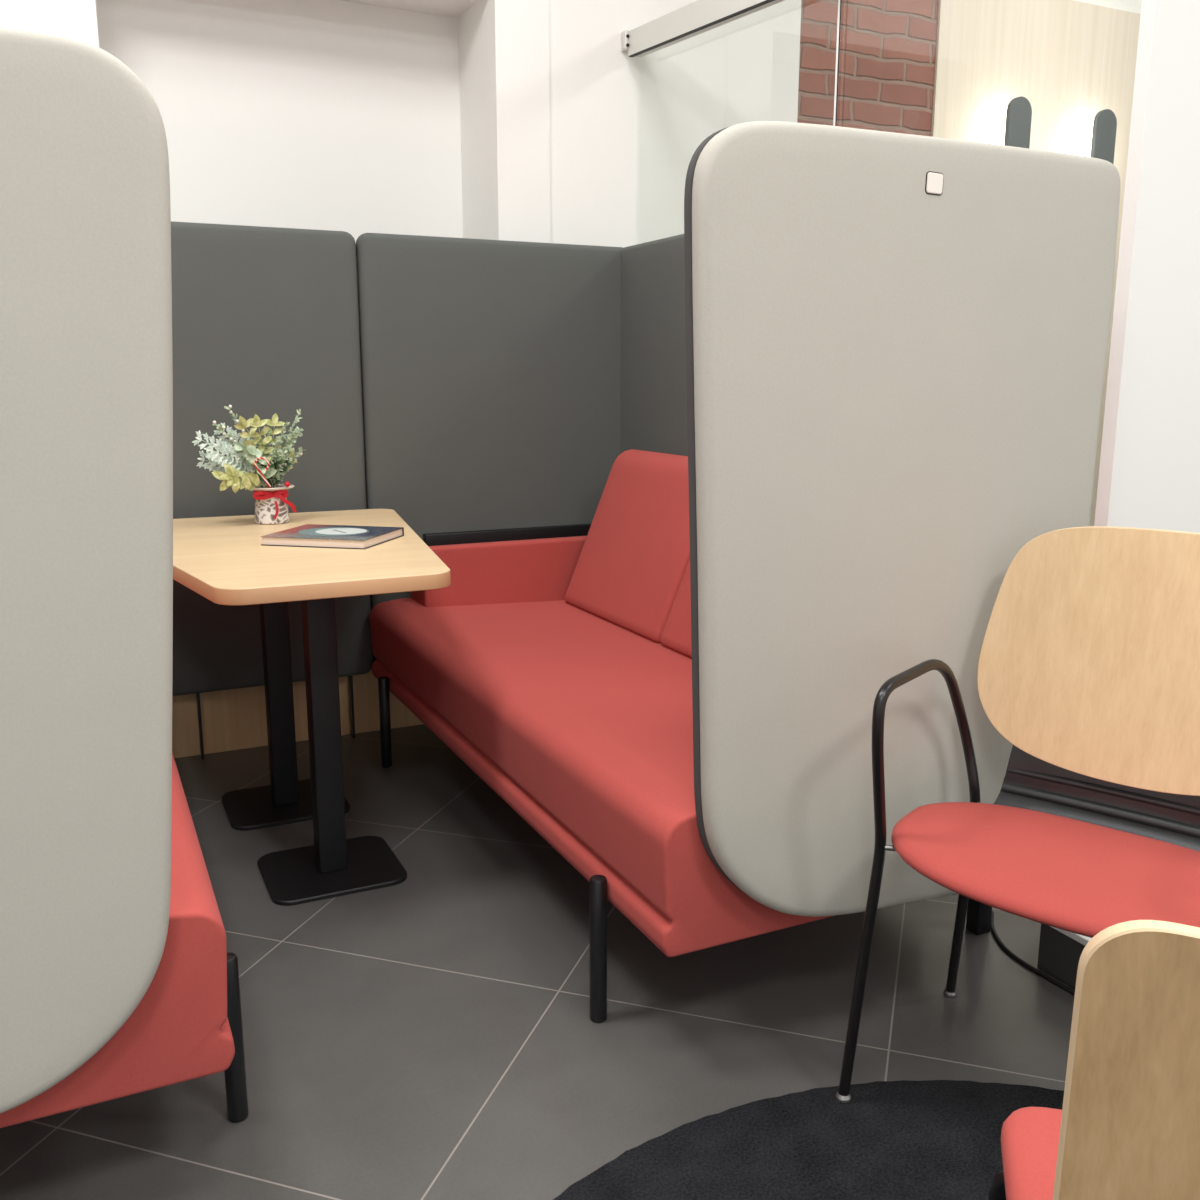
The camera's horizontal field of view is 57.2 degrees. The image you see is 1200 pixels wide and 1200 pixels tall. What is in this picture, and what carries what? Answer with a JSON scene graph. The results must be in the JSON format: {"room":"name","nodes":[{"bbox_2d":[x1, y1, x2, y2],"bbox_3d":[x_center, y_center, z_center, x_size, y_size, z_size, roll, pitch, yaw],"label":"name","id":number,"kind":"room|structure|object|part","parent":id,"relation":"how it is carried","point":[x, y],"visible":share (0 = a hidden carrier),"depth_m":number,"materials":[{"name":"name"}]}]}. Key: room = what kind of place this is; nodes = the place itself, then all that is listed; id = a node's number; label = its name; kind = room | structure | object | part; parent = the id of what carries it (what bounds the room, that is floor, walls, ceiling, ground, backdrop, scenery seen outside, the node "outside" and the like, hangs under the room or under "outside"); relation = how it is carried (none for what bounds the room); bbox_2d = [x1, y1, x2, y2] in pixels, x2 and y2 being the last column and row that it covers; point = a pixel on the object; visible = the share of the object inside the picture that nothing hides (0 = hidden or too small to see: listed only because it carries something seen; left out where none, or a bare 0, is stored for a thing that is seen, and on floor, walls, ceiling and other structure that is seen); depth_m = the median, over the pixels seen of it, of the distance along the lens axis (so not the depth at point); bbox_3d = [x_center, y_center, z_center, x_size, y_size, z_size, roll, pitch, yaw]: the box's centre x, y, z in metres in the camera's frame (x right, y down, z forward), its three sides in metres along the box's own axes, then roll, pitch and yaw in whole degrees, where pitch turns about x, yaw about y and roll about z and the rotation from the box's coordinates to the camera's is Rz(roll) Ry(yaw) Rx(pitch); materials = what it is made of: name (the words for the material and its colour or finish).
{"room":"office lounge","nodes":[
{"label":"office lounge","id":0,"kind":"room"},
{"bbox_2d":[0,0,800,247],"bbox_3d":[-1.944,-1.093,3.007,5.630,3.200,0.512,-5,13,-25],"label":"wall","id":1,"kind":"structure","parent":0,"point":[507,120],"depth_m":3.55,"materials":[{"name":"white paint"}]},
{"bbox_2d":[172,669,423,757],"bbox_3d":[-1.424,0.358,3.252,3.370,0.260,0.050,-5,13,-25],"label":"baseboard","id":2,"kind":"structure","parent":1,"relation":"attached to","point":[232,719],"depth_m":3.39,"materials":[{"name":"brown wood"}]},
{"bbox_2d":[0,724,1074,1199],"bbox_3d":[0.795,0.727,2.347,9.700,0.100,6.800,-5,13,-25],"label":"floor","id":3,"kind":"structure","parent":0,"point":[429,1035],"depth_m":1.97,"materials":[{"name":"tile"}]},
{"bbox_2d":[0,752,248,1127],"bbox_3d":[-1.276,0.265,2.078,0.914,0.909,1.870,-5,13,-25],"label":"sofa","id":4,"kind":"object","parent":3,"relation":"on","point":[187,1024],"visible":0.23,"depth_m":1.43,"materials":[{"name":"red fabric"}]},
{"bbox_2d":[0,26,172,1113],"bbox_3d":[-0.847,0.035,1.154,0.809,1.241,0.051,-5,13,-25],"label":"privacy screen","id":5,"kind":"object","parent":4,"relation":"attached to","point":[86,360],"visible":1,"depth_m":1.24,"materials":[{"name":"grey fabric"}]},
{"bbox_3d":[-0.562,0.670,1.683,0.031,0.272,0.031,-5,13,-25],"label":"leg","id":6,"kind":"part","parent":4,"relation":"part of","materials":[{"name":"black metal"}]},
{"bbox_2d":[171,221,372,758],"bbox_3d":[-1.038,-0.293,3.231,0.706,1.545,0.052,-5,13,-25],"label":"screen","id":7,"kind":"object","parent":3,"relation":"on","point":[265,320],"visible":0.39,"depth_m":3.19,"materials":[{"name":"grey fabric"}]},
{"bbox_3d":[-1.198,0.371,3.297,0.008,0.217,0.020,-5,13,-25],"label":"leg","id":8,"kind":"part","parent":7,"relation":"part of","materials":[{"name":"black metal"}]},
{"bbox_3d":[-0.787,0.333,3.490,0.008,0.217,0.020,-5,13,-25],"label":"leg","id":9,"kind":"part","parent":7,"relation":"part of","materials":[{"name":"black metal"}]},
{"bbox_2d":[173,509,450,905],"bbox_3d":[-0.750,0.223,2.716,0.806,0.740,1.156,-5,13,-25],"label":"table","id":10,"kind":"object","parent":3,"relation":"on","point":[223,560],"visible":0.91,"depth_m":2.50,"materials":[{"name":"brown wood"}]},
{"bbox_2d":[192,405,304,523],"bbox_3d":[-0.924,-0.358,2.920,0.285,0.316,0.162,-5,13,-25],"label":"greenery","id":11,"kind":"object","parent":10,"relation":"on","point":[271,502],"visible":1,"depth_m":2.90,"materials":[{"name":"plant"}]},
{"bbox_3d":[-0.889,-0.255,2.976,0.091,0.092,0.091,-5,13,-25],"label":"pot","id":12,"kind":"part","parent":11,"relation":"part of","materials":[{"name":"ceramic"}]},
{"bbox_3d":[-0.846,0.202,2.892,0.063,0.688,0.063,-5,13,-25],"label":"post","id":13,"kind":"part","parent":10,"relation":"part of","materials":[{"name":"black metal"}]},
{"bbox_3d":[-0.847,0.545,2.961,0.304,0.010,0.280,-5,13,-25],"label":"foot plate","id":14,"kind":"part","parent":10,"relation":"part of","materials":[{"name":"black metal"}]},
{"bbox_3d":[-0.626,0.283,2.495,0.063,0.688,0.063,-5,13,-25],"label":"post","id":15,"kind":"part","parent":10,"relation":"part of","materials":[{"name":"black metal"}]},
{"bbox_3d":[-0.626,0.625,2.565,0.304,0.010,0.280,-5,13,-25],"label":"foot plate","id":16,"kind":"part","parent":10,"relation":"part of","materials":[{"name":"black metal"}]},
{"bbox_2d":[261,524,403,548],"bbox_3d":[-0.642,-0.155,2.659,0.262,0.021,0.228,3,12,13],"label":"book","id":17,"kind":"object","parent":10,"relation":"on","point":[308,535],"visible":1,"depth_m":2.59,"materials":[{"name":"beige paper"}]},
{"bbox_2d":[356,233,687,661],"bbox_3d":[0.025,-0.224,2.899,0.908,1.545,1.582,-5,13,-25],"label":"screen","id":18,"kind":"object","parent":3,"relation":"on","point":[504,383],"visible":0.42,"depth_m":3.46,"materials":[{"name":"grey fabric"}]},
{"bbox_2d":[370,449,991,1022],"bbox_3d":[0.080,0.137,2.715,0.914,0.909,1.870,-5,13,-25],"label":"sofa","id":19,"kind":"object","parent":3,"relation":"on","point":[557,670],"visible":0.52,"depth_m":2.55,"materials":[{"name":"red fabric"}]},
{"bbox_3d":[-0.630,0.358,3.227,0.031,0.272,0.031,-5,13,-25],"label":"leg","id":20,"kind":"part","parent":19,"relation":"part of","materials":[{"name":"black metal"}]},
{"bbox_3d":[-0.215,-0.095,3.485,0.750,0.209,0.164,-5,13,-25],"label":"armrest","id":21,"kind":"part","parent":19,"relation":"part of","materials":[{"name":"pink fabric"}]},
{"bbox_3d":[-0.003,0.618,1.946,0.031,0.272,0.031,-5,13,-25],"label":"leg","id":22,"kind":"part","parent":19,"relation":"part of","materials":[{"name":"black metal"}]},
{"bbox_3d":[0.075,0.254,2.736,0.840,0.244,1.870,-5,13,-25],"label":"seat","id":23,"kind":"part","parent":19,"relation":"part of","materials":[{"name":"red fabric"}]},
{"bbox_2d":[564,449,689,642],"bbox_3d":[0.161,-0.180,3.176,0.323,0.469,0.611,-5,13,-25],"label":"cushion","id":24,"kind":"object","parent":19,"relation":"on","point":[633,561],"depth_m":3.12,"materials":[{"name":"red fabric"}]},
{"bbox_2d":[660,559,691,658],"bbox_3d":[0.425,-0.071,2.636,0.323,0.469,0.600,-5,13,-25],"label":"cushion","id":25,"kind":"object","parent":19,"relation":"on","point":[675,624],"depth_m":2.83,"materials":[{"name":"red fabric"}]},
{"bbox_2d":[684,121,1119,916],"bbox_3d":[0.496,-0.074,1.787,0.817,1.274,0.053,-5,13,-25],"label":"privacy screen","id":26,"kind":"object","parent":19,"relation":"attached to","point":[897,343],"visible":0.73,"depth_m":1.71,"materials":[{"name":"grey fabric"}]},
{"bbox_3d":[0.787,0.583,2.269,0.036,0.214,0.036,-5,13,-25],"label":"leg","id":27,"kind":"part","parent":19,"relation":"part of","materials":[{"name":"black metal"}]},
{"bbox_2d":[553,1080,1063,1199],"bbox_3d":[0.538,0.945,0.992,1.634,0.009,1.634,-5,13,-25],"label":"round rug","id":28,"kind":"object","parent":3,"relation":"on","point":[903,1139],"visible":0.74,"depth_m":1.63,"materials":[{"name":"black carpet"}]},
{"bbox_2d":[988,920,1199,1199],"bbox_3d":[0.544,0.546,0.767,0.512,0.858,0.506,3,12,15],"label":"chair","id":29,"kind":"object","parent":28,"relation":"on","point":[1127,1126],"visible":1,"depth_m":0.56,"materials":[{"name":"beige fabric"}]},
{"bbox_3d":[0.381,0.719,1.048,0.024,0.405,0.096,-7,13,-30],"label":"leg","id":30,"kind":"part","parent":29,"relation":"part of","materials":[{"name":"black metal"}]},
{"bbox_3d":[0.553,0.536,0.800,0.480,0.041,0.434,3,12,15],"label":"seat","id":31,"kind":"part","parent":29,"relation":"part of","materials":[{"name":"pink fabric"}]},
{"bbox_3d":[0.491,0.340,0.528,0.509,0.360,0.106,3,12,15],"label":"backrest","id":32,"kind":"part","parent":29,"relation":"part of","materials":[{"name":"brown wood"}]},
{"bbox_2d":[836,526,1199,1102],"bbox_3d":[0.724,0.366,1.612,0.594,0.900,0.474,10,15,39],"label":"armchair","id":33,"kind":"object","parent":3,"relation":"on","point":[1089,662],"visible":0.99,"depth_m":1.68,"materials":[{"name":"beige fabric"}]},
{"bbox_3d":[0.539,0.426,1.799,0.084,0.697,0.445,10,15,39],"label":"arm frame","id":34,"kind":"part","parent":33,"relation":"part of","materials":[{"name":"black metal"}]},
{"bbox_3d":[0.681,0.380,1.563,0.524,0.038,0.340,10,15,39],"label":"seat","id":35,"kind":"part","parent":33,"relation":"part of","materials":[{"name":"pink fabric"}]},
{"bbox_3d":[0.828,0.089,1.680,0.473,0.384,0.110,10,15,39],"label":"backrest","id":36,"kind":"part","parent":33,"relation":"part of","materials":[{"name":"brown wood"}]},
{"bbox_2d":[991,911,1074,995],"bbox_3d":[0.899,0.732,2.050,0.080,0.008,0.640,-3,12,-17],"label":"power cable","id":37,"kind":"object","parent":3,"relation":"on","point":[993,930],"visible":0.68,"depth_m":2.15,"materials":[{"name":"black plastic"}]},
{"bbox_2d":[1037,923,1091,989],"bbox_3d":[1.069,0.688,2.010,0.284,0.112,0.424,-5,13,-25],"label":"plinth","id":38,"kind":"object","parent":3,"relation":"on","point":[1060,951],"visible":0.11,"depth_m":2.09,"materials":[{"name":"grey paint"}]},
{"bbox_2d":[797,0,938,135],"bbox_3d":[0.878,-1.362,4.352,0.645,3.200,0.480,-5,13,-25],"label":"brick wall","id":39,"kind":"structure","parent":0,"point":[887,54],"depth_m":4.01,"materials":[{"name":"red brick"}]},
{"bbox_2d":[1074,0,1141,13],"bbox_3d":[2.704,-1.538,5.232,3.425,3.200,0.440,-5,13,-25],"label":"wall","id":40,"kind":"structure","parent":0,"point":[1134,6],"depth_m":4.52,"materials":[{"name":"white paint"}]},
{"bbox_2d":[992,96,1031,148],"bbox_3d":[1.585,-1.658,4.291,0.118,0.550,0.108,-5,13,-25],"label":"wall lamp","id":41,"kind":"object","parent":40,"relation":"attached to","point":[1012,123],"visible":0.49,"depth_m":4.21,"materials":[{"name":"grey metal"}]},
{"bbox_2d":[931,0,1140,525],"bbox_3d":[1.947,-1.114,4.670,1.540,2.590,0.052,-5,13,-25],"label":"wall panel","id":42,"kind":"object","parent":40,"relation":"attached to","point":[1073,61],"depth_m":4.34,"materials":[{"name":"brown wood"}]},
{"bbox_2d":[1077,109,1116,163],"bbox_3d":[2.003,-1.697,4.488,0.118,0.550,0.108,-5,13,-25],"label":"wall lamp","id":43,"kind":"object","parent":40,"relation":"attached to","point":[1096,136],"visible":0.46,"depth_m":4.41,"materials":[{"name":"grey metal"}]},
{"bbox_3d":[2.022,-1.689,4.448,0.118,0.550,0.017,-5,13,-25],"label":"lamp plate","id":44,"kind":"part","parent":43,"relation":"part of","materials":[{"name":"grey metal"}]},
{"bbox_2d":[1094,0,1199,532],"bbox_3d":[3.093,-1.081,2.975,4.715,3.200,0.030,-5,13,-25],"label":"wall","id":45,"kind":"structure","parent":0,"point":[1149,469],"depth_m":2.06,"materials":[{"name":"white paint"}]},
{"bbox_2d":[833,0,841,125],"bbox_3d":[0.548,-0.922,2.882,0.011,2.880,1.950,-5,13,-25],"label":"window","id":46,"kind":"structure","parent":45,"relation":"in","point":[839,1],"depth_m":2.71,"materials":[{"name":"clear glass"}]},
{"bbox_2d":[621,0,784,57],"bbox_3d":[0.428,-1.614,2.909,0.056,0.184,1.549,-5,13,-25],"label":"sliding door rail","id":47,"kind":"object","parent":46,"relation":"attached to","point":[695,18],"visible":1,"depth_m":3.24,"materials":[{"name":"silver metal"}]}
]}

